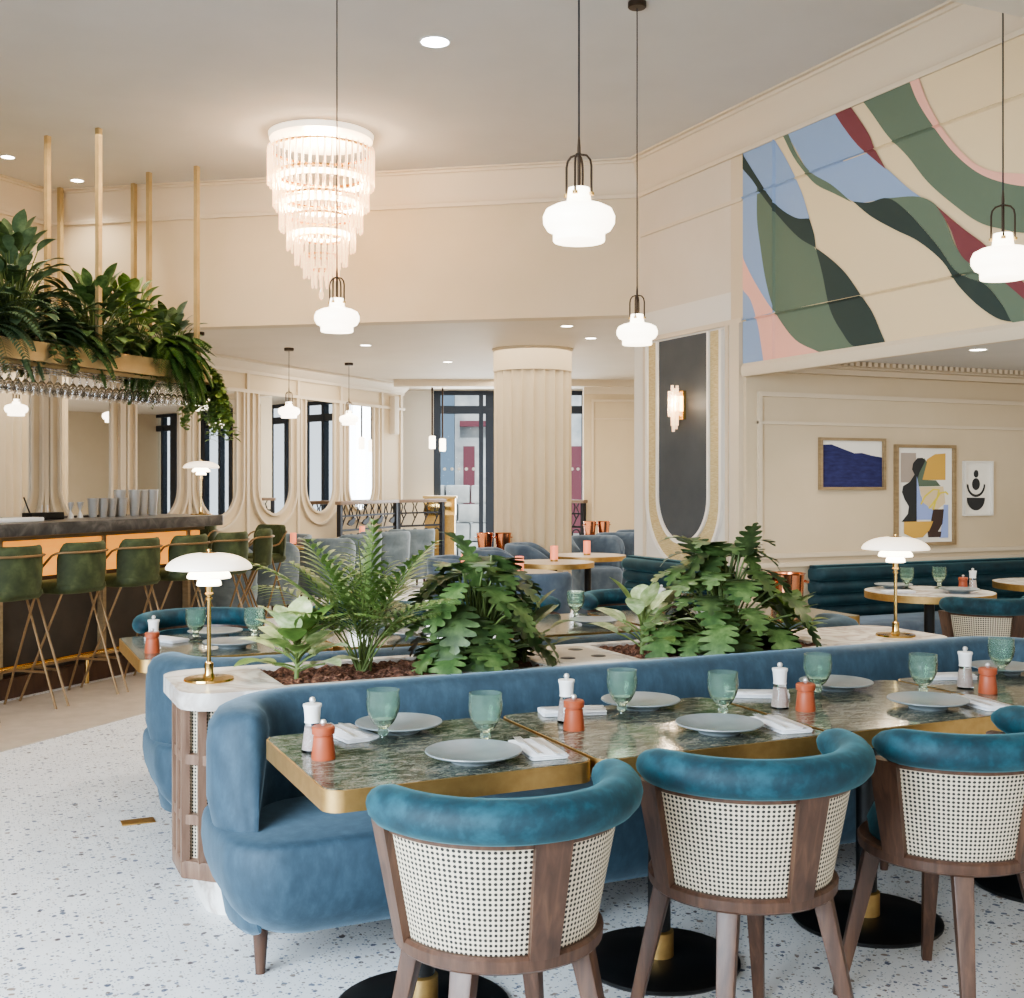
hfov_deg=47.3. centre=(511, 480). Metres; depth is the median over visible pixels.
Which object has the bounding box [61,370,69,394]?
wine glass
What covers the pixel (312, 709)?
salt mill
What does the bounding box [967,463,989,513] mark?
print
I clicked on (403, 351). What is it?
ceiling
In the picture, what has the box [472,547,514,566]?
armchair
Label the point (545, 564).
round table
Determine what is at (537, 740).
knife
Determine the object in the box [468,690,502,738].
goblet
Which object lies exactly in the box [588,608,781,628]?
marble table
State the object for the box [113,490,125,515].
tin
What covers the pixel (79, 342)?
fern
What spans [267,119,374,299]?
chandelier
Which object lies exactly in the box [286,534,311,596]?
armchair
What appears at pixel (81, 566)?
bar stool
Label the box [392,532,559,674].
philodendron
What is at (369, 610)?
fern
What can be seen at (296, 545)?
round table
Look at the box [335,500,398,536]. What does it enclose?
iron railing
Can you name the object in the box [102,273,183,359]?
rubber plant
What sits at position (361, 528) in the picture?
candle holder
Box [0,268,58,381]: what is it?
fern
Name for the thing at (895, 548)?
table lamp
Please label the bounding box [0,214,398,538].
wall
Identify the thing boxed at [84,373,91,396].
wine glass
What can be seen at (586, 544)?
candle holder
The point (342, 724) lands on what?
knife
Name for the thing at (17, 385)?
wine glass
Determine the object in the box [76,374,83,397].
wine glass
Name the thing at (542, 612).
peace lily
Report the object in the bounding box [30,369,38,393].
wine glass
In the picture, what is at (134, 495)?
cup
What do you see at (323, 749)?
pepper mill
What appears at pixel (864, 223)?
mural
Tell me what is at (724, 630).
philodendron
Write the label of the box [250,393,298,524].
wall mirror
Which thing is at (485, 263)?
wall
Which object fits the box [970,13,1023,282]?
pendant lamp
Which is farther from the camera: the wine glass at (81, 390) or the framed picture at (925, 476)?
the framed picture at (925, 476)
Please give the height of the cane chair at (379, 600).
0.832 m
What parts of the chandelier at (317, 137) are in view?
crystal rod, crystal rod, crystal rod, crystal rod, crystal rod, crystal rod, crystal rod, crystal rod, crystal rod, crystal rod, crystal rod, crystal rod, crystal rod, crystal rod, crystal rod, crystal rod, crystal rod, crystal rod, crystal rod, crystal rod, crystal rod, crystal rod, crystal rod, crystal rod, crystal rod, crystal rod, crystal rod, crystal rod, crystal rod, crystal rod, crystal rod, crystal rod, crystal rod, crystal rod, crystal rod, crystal rod, crystal rod, crystal rod, crystal rod, ceiling plate, crystal rod, crystal rod, crystal rod, crystal rod, crystal rod, crystal rod, crystal rod, crystal rod, crystal rod, crystal rod, crystal rod, crystal rod, crystal rod, crystal rod, crystal rod, crystal rod, crystal rod, crystal rod, crystal rod, crystal rod, crystal rod, crystal rod, crystal rod, crystal rod, crystal rod, crystal rod, crystal rod, crystal rod, crystal rod, crystal rod, crystal rod, crystal rod, crystal rod, crystal rod, crystal rod, crystal rod, crystal rod, crystal rod, crystal rod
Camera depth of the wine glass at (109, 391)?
9.72 m
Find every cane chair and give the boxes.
[132,607,265,771]
[312,600,424,625]
[365,759,642,997]
[460,594,560,613]
[582,589,679,612]
[630,728,875,997]
[832,705,1023,997]
[938,596,1023,637]
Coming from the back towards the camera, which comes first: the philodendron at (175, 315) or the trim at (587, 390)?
the trim at (587, 390)
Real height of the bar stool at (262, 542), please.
1.088 m
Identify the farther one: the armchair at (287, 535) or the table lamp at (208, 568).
the armchair at (287, 535)
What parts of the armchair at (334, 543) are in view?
seat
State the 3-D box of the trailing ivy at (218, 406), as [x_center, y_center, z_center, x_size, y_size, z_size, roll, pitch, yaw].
[-2.897,-0.729,11.057,0.608,0.731,0.439,0,0,42]
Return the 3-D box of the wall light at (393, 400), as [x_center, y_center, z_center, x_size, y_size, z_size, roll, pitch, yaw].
[-1.812,-1.010,17.997,0.100,0.580,0.140,0,0,23]
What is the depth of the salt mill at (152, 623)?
5.25 m
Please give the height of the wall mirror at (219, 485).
1.700 m
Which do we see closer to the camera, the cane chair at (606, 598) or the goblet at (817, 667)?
the goblet at (817, 667)
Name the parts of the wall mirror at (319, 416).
glass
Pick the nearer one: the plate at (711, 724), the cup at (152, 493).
the plate at (711, 724)
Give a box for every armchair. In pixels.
[197,549,257,607]
[248,542,299,612]
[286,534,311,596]
[297,537,355,603]
[339,533,381,592]
[359,531,409,589]
[387,528,434,585]
[427,555,471,599]
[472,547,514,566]
[482,571,571,613]
[504,542,549,559]
[571,535,624,590]
[596,532,633,585]
[616,529,633,531]
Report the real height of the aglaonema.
0.340 m
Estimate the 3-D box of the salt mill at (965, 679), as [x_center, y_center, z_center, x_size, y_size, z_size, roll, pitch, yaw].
[1.658,0.681,4.280,0.060,0.153,0.060,0,0,-25]
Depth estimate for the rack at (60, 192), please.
11.36 m
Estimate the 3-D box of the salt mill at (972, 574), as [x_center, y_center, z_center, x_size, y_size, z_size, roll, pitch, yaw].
[3.208,0.681,8.147,0.060,0.153,0.060,0,0,-25]
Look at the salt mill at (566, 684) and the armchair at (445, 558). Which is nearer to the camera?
the salt mill at (566, 684)
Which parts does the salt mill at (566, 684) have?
glass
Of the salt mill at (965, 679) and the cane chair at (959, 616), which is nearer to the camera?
the salt mill at (965, 679)
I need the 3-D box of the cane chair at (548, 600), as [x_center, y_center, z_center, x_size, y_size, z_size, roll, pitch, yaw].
[-0.029,1.086,6.691,0.665,0.832,0.586,0,0,-21]
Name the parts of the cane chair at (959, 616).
post, rail, post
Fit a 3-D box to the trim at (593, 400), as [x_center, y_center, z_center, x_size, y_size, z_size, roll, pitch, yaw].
[1.525,-0.160,17.490,0.670,2.120,0.020,0,0,0]
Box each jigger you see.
[67,502,73,517]
[77,502,83,517]
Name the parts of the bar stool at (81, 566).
leg, leg, seat, arm rail, backrest, leg, leg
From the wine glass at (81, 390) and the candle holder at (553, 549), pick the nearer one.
the wine glass at (81, 390)
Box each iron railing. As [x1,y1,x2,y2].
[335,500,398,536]
[398,499,445,555]
[571,500,587,535]
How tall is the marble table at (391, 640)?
0.742 m
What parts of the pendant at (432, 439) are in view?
lamp shade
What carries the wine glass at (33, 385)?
hanging from the rack at (127, 363)
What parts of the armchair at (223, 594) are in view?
seat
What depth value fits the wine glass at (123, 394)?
9.87 m
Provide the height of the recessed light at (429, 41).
0.005 m
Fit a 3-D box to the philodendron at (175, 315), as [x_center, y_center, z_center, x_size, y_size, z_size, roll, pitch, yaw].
[-3.136,-1.291,10.724,0.829,0.710,0.728,0,0,-21]
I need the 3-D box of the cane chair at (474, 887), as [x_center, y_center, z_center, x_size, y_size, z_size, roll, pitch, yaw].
[-0.013,1.086,2.706,0.665,0.832,0.586,0,0,-28]
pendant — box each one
[429,387,435,448]
[437,387,447,450]
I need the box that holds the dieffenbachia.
[234,596,360,678]
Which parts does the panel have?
moulding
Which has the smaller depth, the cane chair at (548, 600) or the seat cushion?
the seat cushion
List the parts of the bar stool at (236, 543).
leg, arm rail, backrest, leg, leg, seat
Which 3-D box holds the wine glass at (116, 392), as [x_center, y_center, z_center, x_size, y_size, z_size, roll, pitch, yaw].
[-3.319,-0.781,9.812,0.068,0.190,0.068,0,0,-25]
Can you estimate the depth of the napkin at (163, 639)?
5.49 m
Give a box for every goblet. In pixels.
[185,608,205,641]
[244,607,264,636]
[366,687,399,744]
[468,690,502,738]
[567,590,584,617]
[607,668,636,719]
[707,670,738,713]
[803,652,831,698]
[899,567,913,589]
[908,652,937,691]
[932,567,946,588]
[987,637,1014,679]
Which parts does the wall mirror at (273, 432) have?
frame, glass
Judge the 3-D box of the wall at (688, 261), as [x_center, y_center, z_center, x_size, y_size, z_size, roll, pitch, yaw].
[4.020,-0.675,4.650,0.400,4.350,13.070,0,0,-25]
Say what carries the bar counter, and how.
on the floor
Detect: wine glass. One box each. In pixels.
[0,363,4,388]
[4,364,12,389]
[5,366,13,391]
[6,369,14,393]
[13,365,21,389]
[14,367,21,392]
[21,366,29,390]
[29,366,37,391]
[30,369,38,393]
[38,367,46,392]
[46,368,53,392]
[53,369,61,393]
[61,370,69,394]
[69,374,77,395]
[76,372,84,395]
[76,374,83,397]
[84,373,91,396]
[91,374,98,397]
[98,375,106,397]
[105,375,113,398]
[113,376,119,398]
[119,377,126,399]
[126,378,133,400]
[133,379,139,400]
[139,379,146,401]
[146,380,152,401]
[152,381,159,402]
[159,382,165,403]
[165,382,171,403]
[170,383,177,404]
[177,384,183,404]
[182,391,189,405]
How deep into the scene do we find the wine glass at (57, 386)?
9.18 m
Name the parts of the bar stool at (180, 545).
leg, leg, seat, arm rail, backrest, leg, leg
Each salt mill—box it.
[148,615,160,647]
[302,697,321,753]
[557,673,574,723]
[658,585,665,593]
[771,662,788,709]
[956,646,973,689]
[969,568,976,587]
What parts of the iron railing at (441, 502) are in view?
post, rail, rail, handrail, post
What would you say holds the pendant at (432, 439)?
hanging from the ceiling at (403, 351)
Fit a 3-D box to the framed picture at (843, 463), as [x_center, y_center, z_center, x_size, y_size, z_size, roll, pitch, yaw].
[2.735,-0.138,9.394,0.667,0.415,0.035,0,0,-25]
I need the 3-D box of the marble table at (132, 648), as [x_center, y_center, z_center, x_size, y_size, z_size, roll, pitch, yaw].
[-1.354,1.129,5.488,0.855,0.742,0.800,0,0,-25]
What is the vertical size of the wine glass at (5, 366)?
0.190 m
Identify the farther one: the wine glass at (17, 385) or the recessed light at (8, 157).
the recessed light at (8, 157)
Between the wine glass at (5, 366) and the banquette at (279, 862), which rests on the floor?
the banquette at (279, 862)
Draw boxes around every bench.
[578,555,733,614]
[808,557,1023,634]
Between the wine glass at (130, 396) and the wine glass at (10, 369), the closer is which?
the wine glass at (10, 369)
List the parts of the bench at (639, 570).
seat, frame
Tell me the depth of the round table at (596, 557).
11.91 m
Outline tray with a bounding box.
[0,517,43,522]
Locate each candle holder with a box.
[290,533,295,544]
[359,526,364,532]
[515,556,523,570]
[550,546,557,561]
[583,541,589,554]
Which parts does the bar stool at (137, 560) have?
leg, leg, seat, arm rail, backrest, leg, leg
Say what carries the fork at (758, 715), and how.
on the napkin at (768, 724)
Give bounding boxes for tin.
[87,498,98,517]
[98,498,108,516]
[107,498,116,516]
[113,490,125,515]
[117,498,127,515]
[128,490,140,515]
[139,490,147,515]
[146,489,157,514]
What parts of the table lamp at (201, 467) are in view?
lamp shade, stem, lamp shade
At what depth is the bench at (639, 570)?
10.00 m
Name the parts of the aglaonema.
stem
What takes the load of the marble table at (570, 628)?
on the floor
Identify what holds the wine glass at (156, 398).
hanging from the rack at (127, 363)
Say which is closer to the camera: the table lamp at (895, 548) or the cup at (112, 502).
the table lamp at (895, 548)
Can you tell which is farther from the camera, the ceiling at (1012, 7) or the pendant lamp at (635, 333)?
the pendant lamp at (635, 333)
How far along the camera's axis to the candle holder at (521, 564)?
9.50 m
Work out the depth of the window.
19.50 m
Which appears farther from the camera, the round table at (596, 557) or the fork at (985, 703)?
the round table at (596, 557)
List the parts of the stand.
ornament panel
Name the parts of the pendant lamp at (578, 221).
bracket arm, bracket arm, socket rod, lamp shade, cord, bracket arm, bracket arm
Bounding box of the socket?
[120,817,155,825]
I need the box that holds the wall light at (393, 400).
[389,396,398,433]
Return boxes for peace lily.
[466,589,584,662]
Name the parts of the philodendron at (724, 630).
stem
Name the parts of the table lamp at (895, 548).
lamp shade, stem, lamp shade, lamp shade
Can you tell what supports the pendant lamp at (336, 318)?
hanging from the ceiling at (171, 87)
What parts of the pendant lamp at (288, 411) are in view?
lamp shade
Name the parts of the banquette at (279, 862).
leg, seat, leg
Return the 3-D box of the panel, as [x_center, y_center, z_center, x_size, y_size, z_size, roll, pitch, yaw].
[1.422,-0.237,9.756,0.030,1.925,1.140,0,0,-25]
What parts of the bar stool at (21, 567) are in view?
leg, seat, backrest, arm rail, leg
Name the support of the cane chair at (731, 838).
on the floor
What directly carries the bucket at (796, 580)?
on the marble table at (768, 611)
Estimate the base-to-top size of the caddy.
0.172 m
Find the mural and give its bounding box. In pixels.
[741,35,1023,363]
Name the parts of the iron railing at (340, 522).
post, handrail, rail, rail, post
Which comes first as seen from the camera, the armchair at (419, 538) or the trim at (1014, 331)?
the trim at (1014, 331)
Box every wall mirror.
[0,370,44,516]
[49,375,122,514]
[126,386,188,513]
[192,390,244,530]
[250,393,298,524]
[300,399,340,524]
[343,404,379,521]
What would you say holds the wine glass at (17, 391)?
hanging from the rack at (127, 363)
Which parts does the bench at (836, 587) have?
seat, frame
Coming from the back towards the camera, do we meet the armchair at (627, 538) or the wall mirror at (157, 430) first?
the armchair at (627, 538)
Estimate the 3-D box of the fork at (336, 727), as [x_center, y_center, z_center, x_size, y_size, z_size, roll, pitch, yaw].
[-0.507,0.740,3.480,0.024,0.008,0.200,0,0,-33]
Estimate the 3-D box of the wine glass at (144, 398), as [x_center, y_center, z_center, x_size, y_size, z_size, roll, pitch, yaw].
[-3.191,-0.781,10.114,0.068,0.190,0.068,0,0,-25]
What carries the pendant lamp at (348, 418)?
hanging from the ceiling at (403, 351)
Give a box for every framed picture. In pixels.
[818,437,885,489]
[894,444,956,544]
[962,461,993,515]
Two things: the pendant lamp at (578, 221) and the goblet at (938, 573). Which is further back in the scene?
the goblet at (938, 573)
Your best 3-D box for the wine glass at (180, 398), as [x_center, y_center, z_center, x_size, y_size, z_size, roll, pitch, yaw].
[-2.999,-0.781,10.567,0.068,0.190,0.068,0,0,-25]
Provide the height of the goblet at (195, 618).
0.152 m
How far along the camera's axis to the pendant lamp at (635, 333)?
6.93 m
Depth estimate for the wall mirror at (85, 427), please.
12.01 m
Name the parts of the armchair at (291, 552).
seat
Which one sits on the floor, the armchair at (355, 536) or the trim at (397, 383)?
the armchair at (355, 536)
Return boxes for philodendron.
[35,263,154,356]
[143,300,215,365]
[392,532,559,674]
[640,522,821,658]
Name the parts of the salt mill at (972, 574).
glass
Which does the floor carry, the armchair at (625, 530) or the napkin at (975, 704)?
the armchair at (625, 530)
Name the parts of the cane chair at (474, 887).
post, leg, leg, seat frame, rail, leg, post, leg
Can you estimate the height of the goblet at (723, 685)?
0.152 m
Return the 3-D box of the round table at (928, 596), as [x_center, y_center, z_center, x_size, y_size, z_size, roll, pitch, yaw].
[2.870,1.129,8.046,0.860,0.742,0.860,0,0,-25]
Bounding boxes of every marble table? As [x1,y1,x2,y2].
[119,630,332,672]
[266,718,589,997]
[317,624,495,650]
[495,613,640,639]
[503,697,822,996]
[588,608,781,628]
[727,603,859,624]
[731,680,1002,948]
[898,671,1023,902]
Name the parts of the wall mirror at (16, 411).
glass, frame, frame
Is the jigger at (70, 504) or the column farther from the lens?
the column
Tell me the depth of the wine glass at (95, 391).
9.57 m
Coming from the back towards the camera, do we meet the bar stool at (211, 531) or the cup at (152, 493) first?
the bar stool at (211, 531)
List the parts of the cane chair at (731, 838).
leg, post, leg, seat frame, rail, leg, post, leg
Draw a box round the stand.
[423,496,456,555]
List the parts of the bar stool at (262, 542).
leg, leg, leg, leg, seat, arm rail, backrest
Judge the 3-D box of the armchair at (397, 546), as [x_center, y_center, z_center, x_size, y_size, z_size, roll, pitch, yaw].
[-1.712,1.085,15.717,0.704,0.830,0.637,0,0,-14]
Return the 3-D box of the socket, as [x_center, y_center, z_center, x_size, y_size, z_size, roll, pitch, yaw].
[-1.645,1.497,5.145,0.140,0.006,0.080,0,0,-25]
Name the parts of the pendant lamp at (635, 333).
bracket arm, socket rod, lamp shade, cord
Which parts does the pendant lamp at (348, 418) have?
lamp shade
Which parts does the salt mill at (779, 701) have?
glass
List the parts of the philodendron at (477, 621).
stem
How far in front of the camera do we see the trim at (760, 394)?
9.39 m
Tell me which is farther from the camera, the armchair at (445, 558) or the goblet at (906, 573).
the armchair at (445, 558)
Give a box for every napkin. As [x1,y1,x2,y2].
[144,635,189,643]
[333,723,378,743]
[508,738,568,760]
[538,706,606,716]
[735,690,789,698]
[750,715,812,733]
[880,590,915,592]
[933,674,977,680]
[962,695,1010,710]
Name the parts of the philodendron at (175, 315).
stem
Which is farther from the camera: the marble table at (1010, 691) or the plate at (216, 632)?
the plate at (216, 632)
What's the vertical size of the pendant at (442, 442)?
1.010 m
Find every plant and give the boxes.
[0,209,86,351]
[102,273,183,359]
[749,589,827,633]
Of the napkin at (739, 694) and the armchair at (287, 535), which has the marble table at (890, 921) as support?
the napkin at (739, 694)
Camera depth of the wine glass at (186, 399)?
10.62 m
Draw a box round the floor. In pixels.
[0,579,1023,997]
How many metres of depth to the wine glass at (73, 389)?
9.34 m
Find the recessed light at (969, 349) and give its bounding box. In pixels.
[968,349,987,350]
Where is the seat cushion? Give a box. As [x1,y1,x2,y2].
[867,801,880,840]
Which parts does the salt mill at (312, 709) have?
glass, knob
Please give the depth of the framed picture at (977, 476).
9.97 m
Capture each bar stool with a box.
[0,545,56,722]
[19,540,118,705]
[80,537,162,691]
[133,534,209,675]
[195,531,250,607]
[200,526,218,606]
[236,528,274,625]
[239,524,287,618]
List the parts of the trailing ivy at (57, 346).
stem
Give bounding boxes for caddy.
[22,497,63,519]
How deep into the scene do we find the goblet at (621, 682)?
3.72 m
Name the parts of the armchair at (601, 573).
seat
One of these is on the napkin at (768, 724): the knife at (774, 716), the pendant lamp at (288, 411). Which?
the knife at (774, 716)
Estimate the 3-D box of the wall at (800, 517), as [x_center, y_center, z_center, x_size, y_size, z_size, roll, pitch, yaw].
[3.935,0.320,10.080,4.800,2.360,0.200,0,0,-25]
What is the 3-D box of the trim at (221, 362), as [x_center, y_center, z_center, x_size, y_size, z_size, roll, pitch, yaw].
[-3.076,-1.419,14.943,0.160,0.159,7.371,0,0,23]
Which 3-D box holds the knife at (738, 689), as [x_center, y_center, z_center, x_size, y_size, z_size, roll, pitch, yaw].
[0.869,0.742,4.152,0.222,0.005,0.018,0,0,5]
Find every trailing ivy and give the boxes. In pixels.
[15,340,83,373]
[87,346,122,363]
[176,366,240,441]
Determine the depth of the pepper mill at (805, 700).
3.84 m
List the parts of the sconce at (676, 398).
plate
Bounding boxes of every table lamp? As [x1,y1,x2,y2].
[165,549,251,683]
[183,460,218,514]
[861,534,929,637]
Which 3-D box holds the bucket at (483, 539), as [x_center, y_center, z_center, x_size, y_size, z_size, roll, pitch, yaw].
[-0.300,0.670,12.850,0.193,0.200,0.193,0,0,20]
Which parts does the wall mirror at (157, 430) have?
glass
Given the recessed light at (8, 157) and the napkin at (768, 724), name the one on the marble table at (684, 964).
the napkin at (768, 724)
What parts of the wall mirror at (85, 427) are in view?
glass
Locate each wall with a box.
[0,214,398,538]
[51,198,639,330]
[403,391,433,528]
[634,154,742,564]
[734,373,1023,606]
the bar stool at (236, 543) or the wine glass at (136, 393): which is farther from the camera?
the wine glass at (136, 393)
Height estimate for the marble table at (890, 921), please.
0.742 m
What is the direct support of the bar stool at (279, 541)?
on the floor
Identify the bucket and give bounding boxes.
[475,533,492,547]
[493,532,512,549]
[583,521,595,534]
[596,521,610,532]
[768,571,808,609]
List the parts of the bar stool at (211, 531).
backrest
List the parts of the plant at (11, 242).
stem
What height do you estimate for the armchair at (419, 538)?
0.830 m
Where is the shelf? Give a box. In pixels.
[0,357,175,379]
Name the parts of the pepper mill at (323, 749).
knob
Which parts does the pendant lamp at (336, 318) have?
bracket arm, bracket arm, socket rod, lamp shade, cord, bracket arm, bracket arm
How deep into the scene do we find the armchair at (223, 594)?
12.00 m
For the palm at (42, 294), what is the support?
on the rack at (127, 363)
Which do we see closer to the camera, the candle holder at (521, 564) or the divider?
the divider
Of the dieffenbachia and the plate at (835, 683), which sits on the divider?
the dieffenbachia
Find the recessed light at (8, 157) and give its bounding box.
[0,155,15,159]
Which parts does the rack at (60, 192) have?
rod, rod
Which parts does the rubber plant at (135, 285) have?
stem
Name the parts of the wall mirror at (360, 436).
frame, glass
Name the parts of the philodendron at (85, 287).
stem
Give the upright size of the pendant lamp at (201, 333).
0.790 m
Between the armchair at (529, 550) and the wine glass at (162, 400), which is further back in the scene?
the armchair at (529, 550)
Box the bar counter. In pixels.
[0,514,222,700]
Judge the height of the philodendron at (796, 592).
0.261 m
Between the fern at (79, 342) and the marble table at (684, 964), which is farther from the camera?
the fern at (79, 342)
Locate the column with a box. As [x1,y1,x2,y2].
[492,345,572,572]
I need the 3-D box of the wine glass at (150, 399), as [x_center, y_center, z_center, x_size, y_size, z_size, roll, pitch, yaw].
[-3.159,-0.781,10.189,0.068,0.190,0.068,0,0,-25]
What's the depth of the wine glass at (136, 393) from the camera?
10.02 m
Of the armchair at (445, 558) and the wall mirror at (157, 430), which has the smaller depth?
the armchair at (445, 558)
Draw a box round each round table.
[280,544,303,606]
[514,559,593,570]
[524,569,557,573]
[558,553,625,592]
[864,586,996,633]
[992,578,1023,591]
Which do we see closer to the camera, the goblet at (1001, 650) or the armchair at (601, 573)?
the goblet at (1001, 650)
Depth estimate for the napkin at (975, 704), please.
3.90 m
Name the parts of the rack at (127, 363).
rod, glass rail, glass rail, glass rail, glass rail, rod, rod, rod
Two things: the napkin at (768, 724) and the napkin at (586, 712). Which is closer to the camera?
the napkin at (768, 724)
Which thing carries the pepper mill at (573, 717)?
on the marble table at (684, 964)
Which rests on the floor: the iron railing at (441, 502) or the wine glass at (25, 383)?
the iron railing at (441, 502)
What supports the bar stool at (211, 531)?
on the floor
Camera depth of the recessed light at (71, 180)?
11.08 m
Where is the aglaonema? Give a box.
[589,577,695,654]
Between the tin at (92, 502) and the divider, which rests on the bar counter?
the tin at (92, 502)
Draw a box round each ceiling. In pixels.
[0,0,947,188]
[142,318,633,390]
[860,340,1023,370]
[948,0,1023,17]
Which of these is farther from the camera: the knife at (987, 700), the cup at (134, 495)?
the cup at (134, 495)
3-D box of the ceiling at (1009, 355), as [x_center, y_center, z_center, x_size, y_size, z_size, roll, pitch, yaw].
[6.419,-0.970,4.894,4.640,0.100,11.500,0,0,-25]
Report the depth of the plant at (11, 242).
8.79 m
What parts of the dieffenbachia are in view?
stem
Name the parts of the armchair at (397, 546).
seat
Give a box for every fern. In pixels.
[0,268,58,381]
[15,290,119,388]
[119,334,213,410]
[250,518,462,671]
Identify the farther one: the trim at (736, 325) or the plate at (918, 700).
the trim at (736, 325)
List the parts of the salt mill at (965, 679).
glass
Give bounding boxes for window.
[434,391,582,555]
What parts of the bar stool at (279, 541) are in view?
leg, seat, arm rail, backrest, leg, leg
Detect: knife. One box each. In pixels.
[339,723,372,736]
[530,737,560,754]
[537,705,603,708]
[738,689,788,690]
[767,714,805,728]
[964,694,1008,705]
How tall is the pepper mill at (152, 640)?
0.108 m
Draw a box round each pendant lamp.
[193,332,208,410]
[278,347,299,417]
[314,0,359,333]
[339,363,358,424]
[543,0,614,246]
[617,0,657,346]
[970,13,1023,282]
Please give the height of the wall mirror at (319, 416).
1.700 m
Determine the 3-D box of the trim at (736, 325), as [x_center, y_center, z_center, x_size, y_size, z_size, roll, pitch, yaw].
[1.446,-0.745,9.696,0.040,2.890,1.550,0,0,-25]
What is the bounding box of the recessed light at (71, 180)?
[70,179,83,182]
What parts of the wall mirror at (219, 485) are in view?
frame, glass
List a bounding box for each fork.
[327,722,357,736]
[514,736,542,754]
[545,707,605,710]
[738,690,788,692]
[753,713,789,728]
[936,673,974,675]
[951,693,992,705]
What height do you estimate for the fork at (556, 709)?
0.008 m
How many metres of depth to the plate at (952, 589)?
7.93 m
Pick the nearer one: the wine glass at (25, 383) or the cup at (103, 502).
the wine glass at (25, 383)
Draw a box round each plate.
[187,627,242,637]
[202,637,257,648]
[355,713,441,735]
[393,627,430,638]
[425,739,521,765]
[569,616,617,625]
[601,691,679,710]
[675,713,763,735]
[799,675,873,691]
[874,582,912,588]
[887,691,969,710]
[939,586,979,593]
[971,660,1023,675]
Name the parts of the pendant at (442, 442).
lamp shade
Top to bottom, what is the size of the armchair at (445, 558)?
0.830 m
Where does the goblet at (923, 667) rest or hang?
on the marble table at (890, 921)
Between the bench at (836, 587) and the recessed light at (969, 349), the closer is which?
the recessed light at (969, 349)
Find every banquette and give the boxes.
[142,613,858,812]
[201,636,1023,974]
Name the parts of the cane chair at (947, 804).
leg, post, leg, seat frame, rail, leg, post, post, leg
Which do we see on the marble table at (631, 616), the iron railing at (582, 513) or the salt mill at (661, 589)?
the salt mill at (661, 589)
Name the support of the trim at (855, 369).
attached to the wall at (800, 517)
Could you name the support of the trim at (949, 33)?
attached to the wall at (485, 263)
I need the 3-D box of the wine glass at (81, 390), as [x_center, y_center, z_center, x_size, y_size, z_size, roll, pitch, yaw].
[-3.480,-0.781,9.435,0.068,0.190,0.068,0,0,-25]
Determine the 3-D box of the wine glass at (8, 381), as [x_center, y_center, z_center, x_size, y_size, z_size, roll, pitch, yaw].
[-3.768,-0.781,8.755,0.068,0.190,0.068,0,0,-25]
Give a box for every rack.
[0,127,211,386]
[26,183,136,350]
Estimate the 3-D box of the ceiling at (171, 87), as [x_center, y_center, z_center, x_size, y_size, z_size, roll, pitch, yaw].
[-3.026,-2.925,2.497,14.600,0.150,21.071,0,0,-25]
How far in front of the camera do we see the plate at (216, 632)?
5.71 m
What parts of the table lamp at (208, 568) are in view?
lamp shade, stem, lamp shade, lamp shade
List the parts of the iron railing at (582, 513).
post, handrail, post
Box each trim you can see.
[0,1,1023,225]
[43,373,404,541]
[111,341,409,395]
[394,380,633,386]
[584,387,633,393]
[592,399,633,520]
[638,197,743,571]
[741,321,1023,376]
[748,391,1023,567]
[778,362,1023,384]
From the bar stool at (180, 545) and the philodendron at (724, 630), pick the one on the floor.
the bar stool at (180, 545)
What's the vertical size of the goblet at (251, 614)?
0.152 m
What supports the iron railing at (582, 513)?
on the floor
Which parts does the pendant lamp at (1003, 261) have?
bracket arm, lamp shade, socket rod, cord, bracket arm, bracket arm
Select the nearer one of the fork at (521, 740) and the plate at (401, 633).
the fork at (521, 740)
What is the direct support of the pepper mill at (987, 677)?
on the marble table at (1010, 691)
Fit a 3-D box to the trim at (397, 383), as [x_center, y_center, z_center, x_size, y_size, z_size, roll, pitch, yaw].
[0.925,-1.450,17.395,5.350,0.100,0.190,0,0,0]
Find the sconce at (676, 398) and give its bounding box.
[668,385,685,431]
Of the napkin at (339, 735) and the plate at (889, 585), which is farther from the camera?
the plate at (889, 585)
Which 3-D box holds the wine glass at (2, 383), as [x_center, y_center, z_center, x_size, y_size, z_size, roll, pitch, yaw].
[-3.800,-0.781,8.680,0.068,0.190,0.068,0,0,-25]
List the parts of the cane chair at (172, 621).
rail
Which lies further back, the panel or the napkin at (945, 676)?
the panel
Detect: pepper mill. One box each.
[144,628,159,653]
[311,719,335,761]
[563,694,584,731]
[795,678,815,712]
[958,575,967,586]
[978,663,997,694]
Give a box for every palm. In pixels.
[0,244,87,332]
[35,303,128,342]
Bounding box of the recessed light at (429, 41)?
[419,36,450,47]
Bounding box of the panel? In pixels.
[645,329,723,559]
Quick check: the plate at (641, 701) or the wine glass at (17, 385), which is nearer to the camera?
the plate at (641, 701)
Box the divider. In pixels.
[164,625,946,914]
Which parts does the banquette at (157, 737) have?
seat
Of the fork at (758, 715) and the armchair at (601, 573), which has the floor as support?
the armchair at (601, 573)
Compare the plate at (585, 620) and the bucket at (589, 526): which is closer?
the plate at (585, 620)
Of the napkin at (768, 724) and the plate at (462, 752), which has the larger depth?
the napkin at (768, 724)
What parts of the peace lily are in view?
stem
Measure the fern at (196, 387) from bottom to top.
0.668 m
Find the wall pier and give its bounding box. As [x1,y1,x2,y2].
[583,387,633,534]
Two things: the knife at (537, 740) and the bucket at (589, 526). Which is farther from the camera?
the bucket at (589, 526)
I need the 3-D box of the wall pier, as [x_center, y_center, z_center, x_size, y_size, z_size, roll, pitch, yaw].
[1.520,0.000,17.610,0.900,3.000,0.220,0,0,0]
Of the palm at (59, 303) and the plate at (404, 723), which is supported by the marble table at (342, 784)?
the plate at (404, 723)
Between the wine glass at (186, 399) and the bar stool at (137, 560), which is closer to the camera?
the bar stool at (137, 560)

